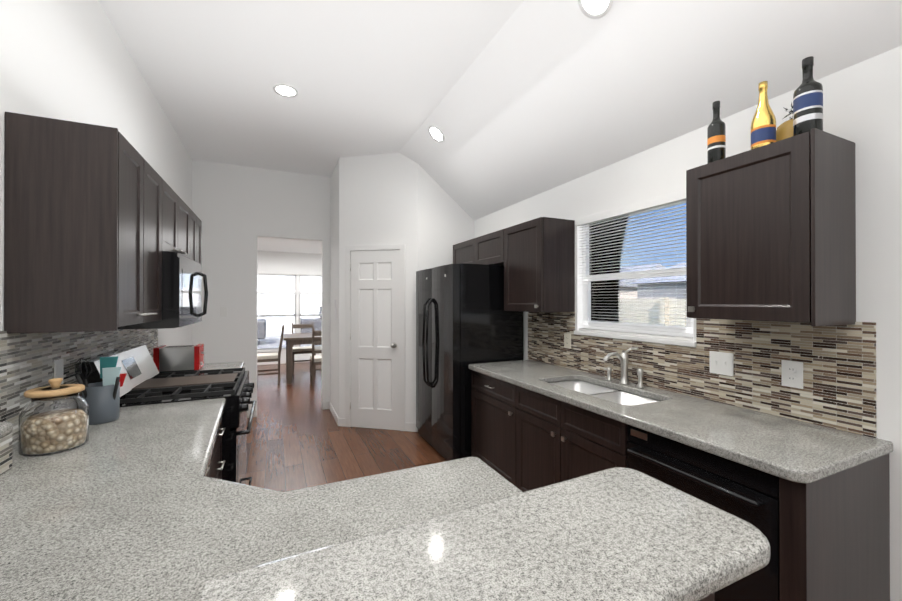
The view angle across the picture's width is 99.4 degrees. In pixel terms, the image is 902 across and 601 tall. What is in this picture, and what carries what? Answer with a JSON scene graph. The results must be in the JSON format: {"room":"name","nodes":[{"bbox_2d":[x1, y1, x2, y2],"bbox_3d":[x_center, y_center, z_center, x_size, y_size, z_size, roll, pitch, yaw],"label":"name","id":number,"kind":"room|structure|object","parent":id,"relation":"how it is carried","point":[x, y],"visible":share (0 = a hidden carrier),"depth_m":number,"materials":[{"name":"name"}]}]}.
{"room":"kitchen","nodes":[
{"label":"kitchen","id":0,"kind":"room"},
{"bbox_2d":[0,0,191,444],"bbox_3d":[-1.591,-0.196,1.150,0.120,3.300,7.400,0,0,-25],"label":"wall","id":1,"kind":"structure","parent":0,"point":[70,60],"depth_m":1.95,"materials":[{"name":"white paint"}]},
{"bbox_2d":[0,329,157,443],"bbox_3d":[-1.996,0.328,2.190,0.008,0.429,2.228,0,0,-25],"label":"backsplash","id":2,"kind":"structure","parent":1,"relation":"attached to","point":[27,360],"depth_m":1.63,"materials":[{"name":"tile"}]},
{"bbox_2d":[54,359,63,384],"bbox_3d":[-1.777,0.326,1.734,0.009,0.116,0.072,0,0,-25],"label":"electrical outlet","id":3,"kind":"object","parent":2,"relation":"attached to","point":[58,367],"visible":0.77,"depth_m":1.73,"materials":[{"name":"white plastic"}]},
{"bbox_2d":[4,112,163,333],"bbox_3d":[-1.628,-0.289,1.769,0.326,0.800,0.661,0,0,-25],"label":"upper cabinet","id":4,"kind":"object","parent":1,"relation":"attached to","point":[98,219],"depth_m":1.49,"materials":[{"name":"brown wood"}]},
{"bbox_2d":[164,181,191,258],"bbox_3d":[-1.924,-0.482,2.417,0.326,0.410,0.758,0,0,-25],"label":"upper cabinet","id":5,"kind":"object","parent":1,"relation":"attached to","point":[177,215],"depth_m":2.45,"materials":[{"name":"brown wood"}]},
{"bbox_2d":[118,251,207,329],"bbox_3d":[-1.859,-0.058,2.445,0.467,0.433,0.754,0,0,-25],"label":"microwave","id":6,"kind":"object","parent":5,"relation":"attached to","point":[182,275],"visible":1,"depth_m":2.18,"materials":[{"name":"black metal"}]},
{"bbox_2d":[192,211,202,309],"bbox_3d":[-2.187,-0.285,2.990,0.326,0.800,0.499,0,0,-25],"label":"upper cabinet","id":7,"kind":"object","parent":1,"relation":"attached to","point":[196,222],"depth_m":3.07,"materials":[{"name":"brown wood"}]},
{"bbox_2d":[192,160,329,409],"bbox_3d":[-3.143,-0.185,4.575,3.250,3.300,0.120,0,0,-25],"label":"wall","id":8,"kind":"structure","parent":0,"point":[237,210],"depth_m":4.77,"materials":[{"name":"white paint"}]},
{"bbox_2d":[247,409,256,417],"bbox_3d":[-2.747,1.418,4.677,0.660,0.095,0.011,0,0,-25],"label":"baseboard","id":9,"kind":"structure","parent":8,"relation":"attached to","point":[255,411],"depth_m":4.79,"materials":[{"name":"white wood"}]},
{"bbox_2d":[257,251,321,359],"bbox_3d":[-4.256,-0.170,8.904,4.630,3.300,0.120,0,0,-25],"label":"wall","id":10,"kind":"structure","parent":0,"point":[272,262],"depth_m":9.08,"materials":[{"name":"white paint"}]},
{"bbox_2d":[257,358,309,364],"bbox_3d":[-4.225,1.432,8.838,4.618,0.095,0.011,0,0,-25],"label":"baseboard","id":11,"kind":"structure","parent":10,"relation":"attached to","point":[283,361],"depth_m":8.94,"materials":[{"name":"white wood"}]},
{"bbox_2d":[257,274,321,349],"bbox_3d":[-3.683,0.266,9.176,1.860,1.770,0.060,0,0,-25],"label":"dining room window","id":12,"kind":"structure","parent":10,"relation":"in","point":[294,299],"depth_m":9.12,"materials":[{"name":"white"}]},
{"bbox_2d":[257,291,321,348],"bbox_3d":[-3.661,0.456,9.127,1.852,1.331,0.041,0,0,-25],"label":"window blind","id":13,"kind":"object","parent":12,"relation":"attached to","point":[300,294],"visible":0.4,"depth_m":8.97,"materials":[{"name":"white plastic"}]},
{"bbox_2d":[257,348,321,351],"bbox_3d":[-3.656,1.167,9.114,1.920,0.028,0.070,0,0,-25],"label":"sill","id":14,"kind":"structure","parent":10,"relation":"attached to","point":[278,350],"depth_m":8.84,"materials":[{"name":"white"}]},
{"bbox_2d":[257,238,321,253],"bbox_3d":[-3.341,-1.177,6.907,4.630,0.060,4.280,0,0,-25],"label":"ceiling","id":15,"kind":"structure","parent":0,"point":[285,245],"depth_m":7.95,"materials":[{"name":"white paint"}]},
{"bbox_2d":[246,362,446,491],"bbox_3d":[-1.782,1.512,3.542,4.870,0.100,11.920,0,0,-25],"label":"floor","id":16,"kind":"structure","parent":0,"point":[298,437],"depth_m":3.91,"materials":[{"name":"brown wood"}]},
{"bbox_2d":[0,365,243,600],"bbox_3d":[-0.988,0.918,1.093,0.929,1.070,2.141,0,0,-25],"label":"countertop","id":17,"kind":"structure","parent":16,"relation":"on","point":[140,503],"depth_m":1.07,"materials":[{"name":"grey stone"}]},
{"bbox_2d":[18,392,88,456],"bbox_3d":[-1.448,0.440,1.400,0.180,0.200,0.180,0,0,-25],"label":"jar","id":18,"kind":"object","parent":17,"relation":"on","point":[52,425],"visible":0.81,"depth_m":1.34,"materials":[{"name":"clear glass"}]},
{"bbox_2d":[24,378,84,397],"bbox_3d":[-1.448,0.312,1.400,0.156,0.054,0.156,0,0,-25],"label":"lid","id":19,"kind":"object","parent":18,"relation":"on","point":[55,388],"visible":1,"depth_m":1.38,"materials":[{"name":"brown wood"}]},
{"bbox_2d":[75,356,126,424],"bbox_3d":[-1.569,0.393,1.706,0.170,0.295,0.160,0,0,-25],"label":"utensil crock","id":20,"kind":"object","parent":17,"relation":"on","point":[102,399],"visible":1,"depth_m":1.69,"materials":[{"name":"grey"}]},
{"bbox_2d":[82,345,255,484],"bbox_3d":[-1.673,0.874,2.433,0.742,1.129,0.861,0,0,-25],"label":"stove","id":21,"kind":"object","parent":16,"relation":"on","point":[146,382],"visible":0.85,"depth_m":2.25,"materials":[{"name":"black metal"}]},
{"bbox_2d":[204,361,243,364],"bbox_3d":[-2.032,1.005,3.055,0.667,0.910,0.561,0,0,-25],"label":"countertop","id":22,"kind":"structure","parent":16,"relation":"on","point":[226,363],"depth_m":3.32,"materials":[{"name":"grey stone"}]},
{"bbox_2d":[153,344,204,372],"bbox_3d":[-2.112,0.450,2.993,0.310,0.190,0.198,0,0,-25],"label":"toaster","id":23,"kind":"object","parent":22,"relation":"on","point":[178,358],"visible":0.94,"depth_m":2.92,"materials":[{"name":"silver metal"}]},
{"bbox_2d":[257,325,284,383],"bbox_3d":[-3.272,0.963,6.887,0.494,1.020,0.440,0,0,-25],"label":"dining chair","id":24,"kind":"object","parent":16,"relation":"on","point":[267,357],"visible":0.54,"depth_m":6.75,"materials":[{"name":"brown wood"}]},
{"bbox_2d":[283,333,321,384],"bbox_3d":[-2.416,1.065,7.367,1.500,0.820,1.000,0,0,-25],"label":"dining table","id":25,"kind":"object","parent":16,"relation":"on","point":[298,339],"visible":0.38,"depth_m":6.74,"materials":[{"name":"brown wood"}]},
{"bbox_2d":[292,322,315,373],"bbox_3d":[-3.064,0.967,7.942,0.440,1.020,0.494,0,0,-25],"label":"dining chair","id":26,"kind":"object","parent":16,"relation":"on","point":[303,350],"visible":0.52,"depth_m":7.76,"materials":[{"name":"brown wood"}]},
{"bbox_2d":[310,328,321,389],"bbox_3d":[-2.170,0.962,6.565,0.440,1.020,0.494,0,0,-25],"label":"dining chair","id":27,"kind":"object","parent":16,"relation":"on","point":[315,359],"visible":0.54,"depth_m":6.33,"materials":[{"name":"brown wood"}]},
{"bbox_2d":[88,433,770,600],"bbox_3d":[-0.065,0.917,0.817,0.939,1.070,0.870,0,0,-25],"label":"countertop","id":28,"kind":"structure","parent":16,"relation":"on","point":[457,529],"depth_m":0.67,"materials":[{"name":"grey stone"}]},
{"bbox_2d":[416,263,523,460],"bbox_3d":[0.113,0.570,3.869,0.814,1.785,0.960,0,0,-25],"label":"fridge","id":29,"kind":"object","parent":16,"relation":"on","point":[464,319],"visible":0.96,"depth_m":3.45,"materials":[{"name":"black metal"}]},
{"bbox_2d":[468,360,892,600],"bbox_3d":[0.918,1.001,2.373,0.654,0.914,2.307,0,0,-25],"label":"base cabinet","id":30,"kind":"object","parent":16,"relation":"on","point":[536,424],"depth_m":1.62,"materials":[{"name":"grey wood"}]},
{"bbox_2d":[551,380,658,404],"bbox_3d":[0.919,0.679,2.390,0.418,0.190,0.808,0,0,-25],"label":"sink","id":31,"kind":"object","parent":30,"relation":"in","point":[596,389],"depth_m":2.45,"materials":[{"name":"white ceramic"}]},
{"bbox_2d":[603,347,643,387],"bbox_3d":[1.071,0.420,2.472,0.207,0.246,0.286,0,0,-25],"label":"faucet","id":32,"kind":"object","parent":30,"relation":"on","point":[622,357],"visible":1,"depth_m":2.48,"materials":[{"name":"silver metal"}]},
{"bbox_2d":[627,425,779,600],"bbox_3d":[1.209,1.020,1.670,0.611,0.871,0.612,0,0,-25],"label":"dishwasher","id":33,"kind":"object","parent":16,"relation":"on","point":[750,495],"visible":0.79,"depth_m":1.43,"materials":[{"name":"black metal"}]},
{"bbox_2d":[330,152,473,429],"bbox_3d":[-0.708,-0.184,4.936,1.480,3.300,1.490,0,0,-25],"label":"wall","id":34,"kind":"structure","parent":0,"point":[421,214],"depth_m":4.38,"materials":[{"name":"white paint"}]},
{"bbox_2d":[328,402,338,425],"bbox_3d":[-1.486,1.419,4.827,0.018,0.095,0.788,0,0,-25],"label":"baseboard","id":35,"kind":"structure","parent":34,"relation":"attached to","point":[330,406],"depth_m":4.80,"materials":[{"name":"white wood"}]},
{"bbox_2d":[345,244,404,430],"bbox_3d":[-0.869,0.415,4.366,0.724,2.098,0.019,0,0,12],"label":"door","id":36,"kind":"structure","parent":34,"relation":"attached to","point":[375,416],"depth_m":4.37,"materials":[{"name":"white wood"}]},
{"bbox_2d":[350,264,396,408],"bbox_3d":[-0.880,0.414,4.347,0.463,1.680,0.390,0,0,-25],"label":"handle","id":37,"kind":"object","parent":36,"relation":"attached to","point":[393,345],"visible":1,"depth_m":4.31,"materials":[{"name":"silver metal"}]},
{"bbox_2d":[339,418,417,431],"bbox_3d":[-0.840,1.417,4.357,0.958,0.095,0.012,0,0,12],"label":"baseboard","id":38,"kind":"structure","parent":34,"relation":"attached to","point":[411,427],"depth_m":4.27,"materials":[{"name":"white"}]},
{"bbox_2d":[98,0,901,219],"bbox_3d":[-0.866,-1.298,1.552,4.870,0.893,7.520,0,0,-25],"label":"ceiling","id":39,"kind":"structure","parent":0,"point":[515,101],"depth_m":2.49,"materials":[{"name":"white paint"}]},
{"bbox_2d":[273,84,297,97],"bbox_3d":[-1.320,-1.674,3.055,0.184,0.006,0.184,0,0,-25],"label":"recessed light","id":40,"kind":"object","parent":39,"relation":"in","point":[284,90],"visible":1,"depth_m":3.05,"materials":[{"name":"white glass"}]},
{"bbox_2d":[428,126,443,142],"bbox_3d":[-0.139,-1.576,3.623,0.147,0.120,0.184,0,0,-25],"label":"recessed light","id":41,"kind":"object","parent":39,"relation":"in","point":[436,133],"visible":1,"depth_m":3.62,"materials":[{"name":"white"}]},
{"bbox_2d":[578,0,612,18],"bbox_3d":[0.725,-1.518,1.922,0.147,0.120,0.184,0,0,-25],"label":"recessed light","id":42,"kind":"object","parent":39,"relation":"in","point":[594,9],"visible":1,"depth_m":1.96,"materials":[{"name":"white glass"}]},
{"bbox_2d":[474,46,901,600],"bbox_3d":[0.368,-0.185,4.533,0.140,3.300,11.920,0,0,-25],"label":"wall","id":43,"kind":"structure","parent":0,"point":[862,105],"depth_m":1.54,"materials":[{"name":"white paint"}]},
{"bbox_2d":[453,239,472,263],"bbox_3d":[0.278,-0.484,4.165,0.326,0.296,0.535,0,0,-25],"label":"upper cabinet","id":44,"kind":"object","parent":43,"relation":"attached to","point":[463,251],"depth_m":4.09,"materials":[{"name":"brown wood"}]},
{"bbox_2d":[473,230,500,264],"bbox_3d":[0.501,-0.485,3.680,0.326,0.296,0.533,0,0,-25],"label":"upper cabinet","id":45,"kind":"object","parent":43,"relation":"attached to","point":[486,248],"depth_m":3.62,"materials":[{"name":"brown wood"}]},
{"bbox_2d":[501,217,574,311],"bbox_3d":[0.722,-0.272,3.196,0.326,0.726,0.525,0,0,-25],"label":"upper cabinet","id":46,"kind":"object","parent":43,"relation":"attached to","point":[538,254],"depth_m":3.00,"materials":[{"name":"brown wood"}]},
{"bbox_2d":[574,331,695,346],"bbox_3d":[1.197,0.250,2.590,0.070,0.028,0.960,0,0,-25],"label":"sill","id":47,"kind":"structure","parent":43,"relation":"attached to","point":[660,341],"depth_m":2.46,"materials":[{"name":"white"}]},
{"bbox_2d":[577,201,693,340],"bbox_3d":[1.234,-0.204,2.608,0.109,0.875,0.920,0,0,-25],"label":"kitchen window","id":48,"kind":"structure","parent":43,"relation":"in","point":[606,295],"depth_m":2.78,"materials":[{"name":"white plastic"}]},
{"bbox_2d":[576,189,692,340],"bbox_3d":[1.196,-0.203,2.591,0.052,0.869,0.912,0,0,-25],"label":"window blind","id":49,"kind":"object","parent":48,"relation":"attached to","point":[660,201],"visible":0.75,"depth_m":2.52,"materials":[{"name":"white plastic"}]},
{"bbox_2d":[528,312,876,437],"bbox_3d":[1.196,0.316,2.540,0.008,0.454,2.280,0,0,-25],"label":"backsplash","id":50,"kind":"structure","parent":43,"relation":"attached to","point":[838,391],"depth_m":1.87,"materials":[{"name":"tile"}]},
{"bbox_2d":[564,333,570,348],"bbox_3d":[0.938,0.325,3.082,0.010,0.118,0.075,0,0,-25],"label":"electrical outlet","id":51,"kind":"object","parent":50,"relation":"attached to","point":[567,340],"visible":1,"depth_m":3.08,"materials":[{"name":"beige plastic"}]},
{"bbox_2d":[709,351,733,375],"bbox_3d":[1.422,0.332,2.016,0.016,0.118,0.118,0,0,-25],"label":"light switch","id":52,"kind":"object","parent":50,"relation":"attached to","point":[721,363],"visible":1,"depth_m":2.01,"materials":[{"name":"white plastic"}]},
{"bbox_2d":[781,360,802,388],"bbox_3d":[1.552,0.336,1.740,0.010,0.118,0.078,0,0,-25],"label":"electrical outlet","id":53,"kind":"object","parent":50,"relation":"attached to","point":[792,373],"visible":1,"depth_m":1.74,"materials":[{"name":"white plastic"}]},
{"bbox_2d":[686,128,855,325],"bbox_3d":[1.400,-0.277,1.715,0.326,0.726,0.493,0,0,-25],"label":"upper cabinet","id":54,"kind":"object","parent":43,"relation":"attached to","point":[771,232],"depth_m":1.55,"materials":[{"name":"brown wood"}]},
{"bbox_2d":[707,101,725,163],"bbox_3d":[1.264,-0.794,1.821,0.072,0.300,0.071,0,0,-25],"label":"bottle","id":55,"kind":"object","parent":54,"relation":"on","point":[716,139],"visible":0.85,"depth_m":1.80,"materials":[{"name":"black glass"}]},
{"bbox_2d":[751,81,775,149],"bbox_3d":[1.355,-0.795,1.659,0.086,0.300,0.085,0,0,-25],"label":"bottle","id":56,"kind":"object","parent":54,"relation":"on","point":[763,127],"visible":0.81,"depth_m":1.64,"materials":[{"name":"gold metal"}]},
{"bbox_2d":[776,102,792,141],"bbox_3d":[1.480,-0.755,1.662,0.140,0.220,0.140,0,0,-25],"label":"ornament","id":57,"kind":"object","parent":54,"relation":"on","point":[784,130],"visible":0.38,"depth_m":1.64,"materials":[{"name":"gold metal"}]},
{"bbox_2d":[793,56,822,135],"bbox_3d":[1.433,-0.807,1.536,0.088,0.325,0.087,0,0,-25],"label":"bottle","id":58,"kind":"object","parent":54,"relation":"on","point":[808,104],"visible":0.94,"depth_m":1.51,"materials":[{"name":"black glass"}]},
{"label":"outside","id":59,"kind":"structure","parent":0,"visible":0},
{"bbox_2d":[257,335,321,347],"bbox_3d":[-14.629,1.907,31.754,60.000,0.100,50.080,0,0,-25],"label":"ground","id":60,"kind":"structure","parent":59,"point":[270,342],"depth_m":16.23,"materials":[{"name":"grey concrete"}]},
{"bbox_2d":[257,275,321,335],"bbox_3d":[-10.899,-2.321,23.622,25.000,8.300,9.000,0,0,-25],"label":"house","id":61,"kind":"structure","parent":60,"relation":"on","point":[271,283],"depth_m":20.15,"materials":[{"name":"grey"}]},
{"bbox_3d":[16.465,1.870,20.739,42.630,0.100,56.000,0,0,-25],"label":"ground","id":62,"kind":"structure","parent":59,"visible":0},
{"bbox_2d":[621,264,666,298],"bbox_3d":[14.636,-0.574,37.508,10.800,4.900,12.800,0,0,-25],"label":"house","id":63,"kind":"structure","parent":62,"relation":"on","point":[634,285],"depth_m":31.02,"materials":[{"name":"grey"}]},
{"bbox_2d":[621,297,685,326],"bbox_3d":[5.753,0.842,2.089,0.160,1.830,19.000,0,0,-25],"label":"fence","id":64,"kind":"object","parent":62,"relation":"on","point":[668,311],"depth_m":6.76,"materials":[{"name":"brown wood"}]},
{"bbox_2d":[629,262,685,298],"bbox_3d":[19.115,-0.476,21.961,11.600,4.600,12.800,0,0,-25],"label":"house","id":65,"kind":"structure","parent":62,"relation":"on","point":[647,282],"depth_m":24.03,"materials":[{"name":"grey"}]},
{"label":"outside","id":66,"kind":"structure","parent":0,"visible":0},
{"bbox_2d":[257,319,265,338],"bbox_3d":[-9.709,0.901,15.247,4.200,1.300,1.800,0,0,-25],"label":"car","id":67,"kind":"object","parent":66,"point":[261,335],"depth_m":15.24,"materials":[{"name":"grey metal"}]},
{"bbox_2d":[301,306,321,332],"bbox_3d":[-4.708,0.909,17.536,4.200,1.300,1.800,0,0,-25],"label":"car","id":68,"kind":"object","parent":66,"point":[317,328],"depth_m":16.09,"materials":[{"name":"grey metal"}]}
]}

